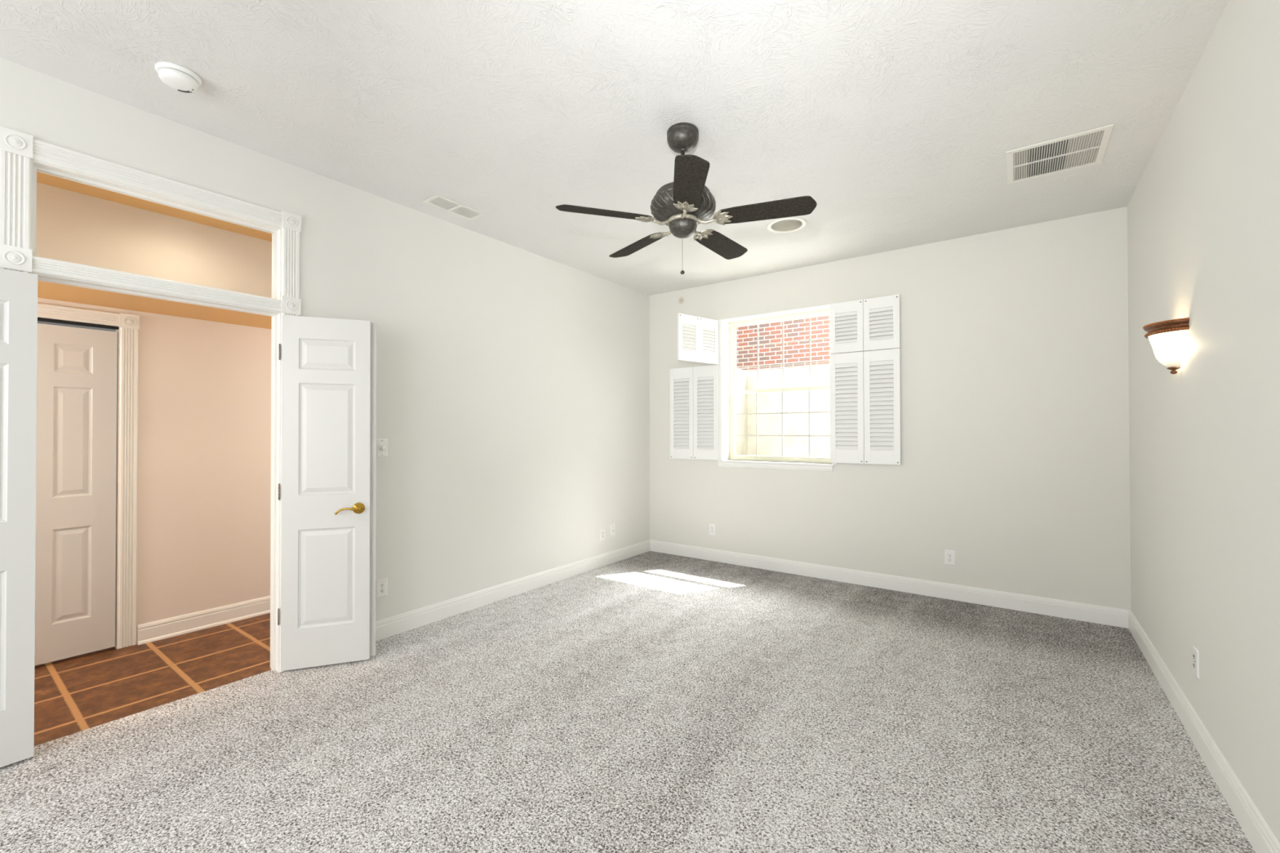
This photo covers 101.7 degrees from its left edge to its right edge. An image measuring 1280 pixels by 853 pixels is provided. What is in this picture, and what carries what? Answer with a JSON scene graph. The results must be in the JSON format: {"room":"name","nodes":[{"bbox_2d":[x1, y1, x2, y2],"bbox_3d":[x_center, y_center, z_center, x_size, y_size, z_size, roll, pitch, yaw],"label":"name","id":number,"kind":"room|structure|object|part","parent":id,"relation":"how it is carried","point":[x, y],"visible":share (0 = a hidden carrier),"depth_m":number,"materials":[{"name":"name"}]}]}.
{"room":"empty bedroom","nodes":[
{"label":"empty bedroom","id":0,"kind":"room"},
{"bbox_2d":[37,320,115,331],"bbox_3d":[-4.218,0.279,3.485,0.050,2.304,1.392,0,-1,36],"label":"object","id":1,"kind":"structure","parent":0,"point":[38,322],"depth_m":3.72,"materials":[{"name":"black"}]},
{"bbox_2d":[35,182,271,297],"bbox_3d":[-3.043,-1.007,3.255,0.640,0.470,6.100,0,-1,36],"label":"wall","id":2,"kind":"structure","parent":0,"point":[73,227],"depth_m":3.00,"materials":[{"name":"beige paint"}]},
{"bbox_2d":[36,171,271,241],"bbox_3d":[-2.598,-1.283,2.935,0.460,0.075,6.100,0,-1,36],"label":"ceiling","id":3,"kind":"structure","parent":0,"point":[42,178],"depth_m":2.93,"materials":[{"name":"brown paint"}]},
{"bbox_2d":[37,297,271,648],"bbox_3d":[-3.341,0.118,3.462,0.100,2.624,6.100,0,-1,36],"label":"wall","id":4,"kind":"structure","parent":0,"point":[204,424],"depth_m":3.68,"materials":[{"name":"beige paint"}]},
{"bbox_2d":[34,317,119,666],"bbox_3d":[-3.608,0.379,3.044,0.034,2.059,0.792,0,-1,36],"label":"door","id":5,"kind":"structure","parent":4,"relation":"in","point":[77,367],"depth_m":3.20,"materials":[{"name":"grey paint"}]},
{"bbox_2d":[37,302,139,648],"bbox_3d":[-3.578,0.345,3.022,0.029,2.155,0.976,0,-1,36],"label":"trim","id":6,"kind":"structure","parent":4,"relation":"attached to","point":[129,324],"depth_m":3.37,"materials":[{"name":"white paint"}]},
{"bbox_2d":[137,595,270,644],"bbox_3d":[-2.396,1.375,4.649,0.026,0.126,3.053,0,-1,36],"label":"baseboard","id":7,"kind":"structure","parent":4,"relation":"attached to","point":[167,628],"depth_m":3.68,"materials":[{"name":"white paint"}]},
{"bbox_2d":[37,280,271,328],"bbox_3d":[-3.043,-0.767,3.253,0.640,0.010,6.100,0,-1,36],"label":"ceiling","id":8,"kind":"structure","parent":0,"point":[50,291],"depth_m":3.28,"materials":[{"name":"brown paint"}]},
{"bbox_2d":[0,57,649,621],"bbox_3d":[-2.086,-0.124,3.136,0.120,3.090,7.340,0,-1,36],"label":"wall","id":9,"kind":"structure","parent":0,"point":[513,383],"depth_m":3.96,"materials":[{"name":"white paint"}]},
{"bbox_2d":[0,268,37,767],"bbox_3d":[-2.727,0.374,2.050,0.048,2.052,0.459,0,-1,35],"label":"door","id":10,"kind":"structure","parent":9,"relation":"in","point":[18,290],"depth_m":2.18,"materials":[{"name":"grey paint"}]},
{"bbox_2d":[0,125,301,671],"bbox_3d":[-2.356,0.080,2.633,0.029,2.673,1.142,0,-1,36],"label":"trim","id":11,"kind":"structure","parent":9,"relation":"attached to","point":[17,148],"depth_m":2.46,"materials":[{"name":"white paint"}]},
{"bbox_2d":[32,164,276,298],"bbox_3d":[-2.418,-0.945,2.686,0.028,0.415,0.940,0,-1,36],"label":"window","id":12,"kind":"structure","parent":9,"relation":"in","point":[36,168],"depth_m":2.60,"materials":[{"name":"white paint"}]},
{"bbox_2d":[277,315,376,671],"bbox_3d":[-1.846,0.382,3.077,0.505,2.052,0.100,0,-1,-21],"label":"door","id":13,"kind":"structure","parent":9,"relation":"in","point":[328,525],"depth_m":3.09,"materials":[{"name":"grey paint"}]},
{"bbox_3d":[-1.736,0.500,3.078,0.122,0.040,0.020,0,-1,-20],"label":"lever","id":14,"kind":"part","parent":13,"relation":"part of","materials":[{"name":"gold metal"}]},
{"bbox_3d":[-1.686,0.492,3.115,0.067,0.067,0.051,0,-1,-20],"label":"handle","id":15,"kind":"part","parent":13,"relation":"part of","materials":[{"name":"gold metal"}]},
{"bbox_2d":[375,577,387,598],"bbox_3d":[-1.737,1.086,3.502,0.018,0.122,0.076,0,-1,36],"label":"wall outlet","id":16,"kind":"object","parent":9,"relation":"attached to","point":[381,584],"visible":1,"depth_m":3.50,"materials":[{"name":"white plastic"}]},
{"bbox_2d":[376,439,387,457],"bbox_3d":[-1.731,0.144,3.503,0.023,0.122,0.076,0,-1,36],"label":"dimmer switch","id":17,"kind":"object","parent":9,"relation":"attached to","point":[381,444],"visible":1,"depth_m":3.50,"materials":[{"name":"white plastic"}]},
{"bbox_3d":[-1.728,0.144,3.500,0.015,0.031,0.031,0,-1,36],"label":"knob","id":18,"kind":"part","parent":17,"relation":"part of","materials":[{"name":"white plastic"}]},
{"bbox_2d":[375,539,650,640],"bbox_3d":[-0.951,1.368,4.575,0.016,0.126,3.661,0,-1,36],"label":"baseboard","id":19,"kind":"structure","parent":9,"relation":"attached to","point":[385,628],"depth_m":4.24,"materials":[{"name":"white paint"}]},
{"bbox_2d":[600,528,604,541],"bbox_3d":[-0.388,1.115,5.370,0.018,0.122,0.076,0,-1,36],"label":"wall outlet","id":20,"kind":"object","parent":9,"relation":"attached to","point":[602,531],"visible":1,"depth_m":5.36,"materials":[{"name":"white plastic"}]},
{"bbox_2d":[610,524,614,537],"bbox_3d":[-0.286,1.103,5.504,0.009,0.122,0.076,0,-1,36],"label":"phone jack","id":21,"kind":"object","parent":9,"relation":"attached to","point":[612,527],"visible":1,"depth_m":5.50,"materials":[{"name":"white plastic"}]},
{"bbox_2d":[0,0,1228,295],"bbox_3d":[-0.374,-1.623,1.911,4.110,0.120,7.340,0,-1,36],"label":"ceiling","id":22,"kind":"structure","parent":0,"point":[900,119],"depth_m":2.47,"materials":[{"name":"white paint"}]},
{"bbox_2d":[155,61,201,93],"bbox_3d":[-2.034,-1.529,2.298,0.156,0.056,0.156,0,-1,36],"label":"smoke detector","id":23,"kind":"object","parent":22,"relation":"attached to","point":[180,77],"visible":1,"depth_m":2.26,"materials":[{"name":"white plastic"}]},
{"bbox_2d":[423,194,485,220],"bbox_3d":[-1.304,-1.542,3.678,0.172,0.007,0.385,0,-1,36],"label":"ceiling vent","id":24,"kind":"object","parent":22,"relation":"in","point":[437,201],"visible":1,"depth_m":3.67,"materials":[{"name":"white metal"}]},
{"bbox_2d":[555,122,817,274],"bbox_3d":[0.261,-1.179,2.785,1.273,0.754,1.229,0,-1,36],"label":"ceiling fan","id":25,"kind":"object","parent":22,"relation":"hanging from","point":[684,203],"visible":1,"depth_m":2.65,"materials":[{"name":"grey metal"}]},
{"bbox_3d":[-0.177,-1.075,2.622,0.493,0.037,0.143,0,-1,-17],"label":"fan blade","id":26,"kind":"part","parent":25,"relation":"part of","materials":[{"name":"black wood"}]},
{"bbox_3d":[-0.015,-1.071,3.090,0.143,0.037,0.493,0,-1,-35],"label":"fan blade","id":27,"kind":"part","parent":25,"relation":"part of","materials":[{"name":"black wood"}]},
{"bbox_3d":[0.218,-1.078,2.322,0.143,0.037,0.493,0,0,1],"label":"fan blade","id":28,"kind":"part","parent":25,"relation":"part of","materials":[{"name":"black wood"}]},
{"bbox_3d":[0.484,-1.072,3.077,0.144,0.037,0.493,0,-1,36],"label":"fan blade","id":29,"kind":"part","parent":25,"relation":"part of","materials":[{"name":"black wood"}]},
{"bbox_3d":[0.625,-1.077,2.606,0.493,0.037,0.143,0,-1,19],"label":"fan blade","id":30,"kind":"part","parent":25,"relation":"part of","materials":[{"name":"black wood"}]},
{"bbox_2d":[766,217,807,232],"bbox_3d":[1.126,-1.544,4.003,0.300,0.007,0.300,0,-1,36],"label":"ceiling speaker","id":31,"kind":"object","parent":22,"relation":"attached to","point":[788,224],"visible":1,"depth_m":3.99,"materials":[{"name":"white plastic"}]},
{"bbox_2d":[771,219,801,231],"bbox_3d":[1.126,-1.545,4.003,0.226,0.004,0.226,0,-1,16],"label":"speaker grille","id":32,"kind":"object","parent":31,"relation":"attached to","point":[782,224],"depth_m":4.00,"materials":[{"name":"fabric"}]},
{"bbox_2d":[1005,124,1113,184],"bbox_3d":[2.397,-1.553,3.011,0.455,0.009,0.478,0,-1,36],"label":"ceiling vent","id":33,"kind":"object","parent":22,"relation":"in","point":[1087,148],"visible":1,"depth_m":2.99,"materials":[{"name":"white metal"}]},
{"bbox_2d":[0,551,1255,852],"bbox_3d":[-1.053,1.464,2.533,6.280,0.100,7.590,0,-1,36],"label":"floor","id":34,"kind":"structure","parent":0,"point":[651,701],"depth_m":2.37,"materials":[{"name":"grey carpet"}]},
{"bbox_2d":[735,368,747,455],"bbox_3d":[1.011,0.515,6.323,0.200,2.455,0.960,0,-1,36],"label":"wall","id":35,"kind":"structure","parent":0,"point":[741,420],"depth_m":6.52,"materials":[{"name":"concrete"}]},
{"bbox_2d":[649,206,1130,609],"bbox_3d":[1.863,-0.115,4.965,4.380,3.090,0.250,0,-1,36],"label":"wall","id":36,"kind":"structure","parent":0,"point":[1015,446],"depth_m":4.24,"materials":[{"name":"paint"}]},
{"bbox_2d":[670,364,719,460],"bbox_3d":[0.586,-0.147,5.697,0.599,1.010,0.025,0,-1,36],"label":"window shutter","id":37,"kind":"object","parent":36,"relation":"attached to","point":[689,437],"visible":1,"depth_m":5.68,"materials":[{"name":"white paint"}]},
{"bbox_3d":[0.465,-0.146,5.785,0.298,1.010,0.021,0,-1,36],"label":"shutter panel","id":38,"kind":"part","parent":37,"relation":"part of","materials":[{"name":"white paint"}]},
{"bbox_3d":[0.709,-0.148,5.609,0.298,1.010,0.021,0,-1,36],"label":"shutter panel","id":39,"kind":"part","parent":37,"relation":"part of","materials":[{"name":"white paint"}]},
{"bbox_2d":[677,313,718,364],"bbox_3d":[0.605,-0.893,5.357,0.569,0.465,0.024,0,-1,-38],"label":"window shutter","id":40,"kind":"object","parent":36,"relation":"attached to","point":[698,354],"visible":1,"depth_m":5.33,"materials":[{"name":"white paint"}]},
{"bbox_3d":[0.491,-0.894,5.270,0.283,0.465,0.021,0,-1,-38],"label":"shutter panel","id":41,"kind":"part","parent":40,"relation":"part of","materials":[{"name":"white paint"}]},
{"bbox_3d":[0.716,-0.893,5.447,0.283,0.465,0.021,0,-1,-38],"label":"shutter panel","id":42,"kind":"part","parent":40,"relation":"part of","materials":[{"name":"white paint"}]},
{"bbox_2d":[709,523,715,535],"bbox_3d":[0.777,1.105,5.586,0.076,0.122,0.018,0,-1,36],"label":"wall outlet","id":43,"kind":"object","parent":36,"relation":"attached to","point":[712,526],"visible":1,"depth_m":5.58,"materials":[{"name":"white plastic"}]},
{"bbox_2d":[717,309,837,471],"bbox_3d":[1.397,-0.356,5.284,1.227,1.562,0.262,0,-1,36],"label":"window","id":44,"kind":"structure","parent":36,"relation":"in","point":[797,463],"depth_m":5.40,"materials":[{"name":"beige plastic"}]},
{"bbox_3d":[1.446,-0.027,5.347,1.071,0.728,0.026,0,-1,36],"label":"sash","id":45,"kind":"part","parent":44,"relation":"part of","materials":[{"name":"beige plastic"}]},
{"bbox_3d":[1.463,-0.730,5.378,1.071,0.748,0.026,0,-1,36],"label":"sash","id":46,"kind":"part","parent":44,"relation":"part of","materials":[{"name":"clear glass"}]},
{"bbox_2d":[829,293,900,354],"bbox_3d":[2.004,-0.908,4.671,0.590,0.462,0.024,0,-1,36],"label":"window shutter","id":47,"kind":"object","parent":36,"relation":"attached to","point":[863,327],"visible":1,"depth_m":4.65,"materials":[{"name":"white paint"}]},
{"bbox_3d":[1.885,-0.907,4.759,0.294,0.462,0.021,0,-1,36],"label":"shutter panel","id":48,"kind":"part","parent":47,"relation":"part of","materials":[{"name":"white paint"}]},
{"bbox_3d":[2.125,-0.909,4.585,0.294,0.462,0.021,0,-1,36],"label":"shutter panel","id":49,"kind":"part","parent":47,"relation":"part of","materials":[{"name":"white paint"}]},
{"bbox_2d":[829,348,901,465],"bbox_3d":[2.005,-0.170,4.665,0.590,1.005,0.025,0,-1,36],"label":"window shutter","id":50,"kind":"object","parent":36,"relation":"attached to","point":[865,442],"visible":1,"depth_m":4.65,"materials":[{"name":"white paint"}]},
{"bbox_3d":[1.886,-0.169,4.753,0.294,1.005,0.021,0,-1,36],"label":"shutter panel","id":51,"kind":"part","parent":50,"relation":"part of","materials":[{"name":"white paint"}]},
{"bbox_3d":[2.126,-0.171,4.579,0.294,1.005,0.021,0,-1,36],"label":"shutter panel","id":52,"kind":"part","parent":50,"relation":"part of","materials":[{"name":"white paint"}]},
{"bbox_2d":[649,539,1130,628],"bbox_3d":[1.776,1.366,4.853,4.110,0.126,0.016,0,-1,36],"label":"baseboard","id":53,"kind":"structure","parent":36,"relation":"attached to","point":[1112,616],"depth_m":4.42,"materials":[{"name":"white paint"}]},
{"bbox_2d":[944,549,955,565],"bbox_3d":[2.558,1.083,4.300,0.076,0.122,0.018,0,-1,36],"label":"wall outlet","id":54,"kind":"object","parent":36,"relation":"attached to","point":[949,555],"visible":1,"depth_m":4.29,"materials":[{"name":"white plastic"}]},
{"bbox_2d":[1127,0,1279,843],"bbox_3d":[1.355,-0.152,0.650,0.150,3.090,7.340,0,-1,36],"label":"wall","id":55,"kind":"structure","parent":0,"point":[1203,213],"depth_m":2.05,"materials":[{"name":"white paint"}]},
{"bbox_2d":[1142,317,1189,373],"bbox_3d":[2.546,-0.376,2.541,0.131,0.246,0.316,0,-1,36],"label":"wall sconce","id":56,"kind":"object","parent":55,"relation":"attached to","point":[1165,338],"visible":1,"depth_m":2.47,"materials":[{"name":"beige glass"}]},
{"bbox_3d":[2.550,-0.364,2.537,0.107,0.163,0.271,0,-1,36],"label":"lamp shade","id":57,"kind":"part","parent":56,"relation":"part of","materials":[{"name":"beige glass"}]},
{"bbox_3d":[2.596,-0.378,2.504,0.005,0.130,0.100,0,-1,36],"label":"plate","id":58,"kind":"part","parent":56,"relation":"part of","materials":[{"name":"white glass"}]},
{"bbox_2d":[1192,644,1199,679],"bbox_3d":[2.478,1.048,2.320,0.018,0.122,0.076,0,-1,36],"label":"wall outlet","id":59,"kind":"object","parent":55,"relation":"attached to","point":[1195,651],"visible":0.88,"depth_m":2.31,"materials":[{"name":"white plastic"}]},
{"bbox_2d":[1128,610,1279,852],"bbox_3d":[1.334,1.331,0.747,0.016,0.126,7.190,0,-1,36],"label":"baseboard","id":60,"kind":"structure","parent":55,"relation":"attached to","point":[1256,830],"depth_m":2.10,"materials":[{"name":"white paint"}]},
{"label":"outside","id":61,"kind":"structure","parent":0,"visible":0},
{"bbox_2d":[736,315,830,371],"bbox_3d":[3.878,-2.141,8.749,15.000,3.200,0.300,0,-1,36],"label":"brick wall","id":62,"kind":"structure","parent":61,"point":[796,330],"depth_m":9.47,"materials":[{"name":"red brick"}]},
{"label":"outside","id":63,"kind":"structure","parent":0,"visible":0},
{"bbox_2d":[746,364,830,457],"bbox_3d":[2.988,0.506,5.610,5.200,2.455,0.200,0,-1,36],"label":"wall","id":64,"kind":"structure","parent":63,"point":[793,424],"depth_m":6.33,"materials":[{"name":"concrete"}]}
]}

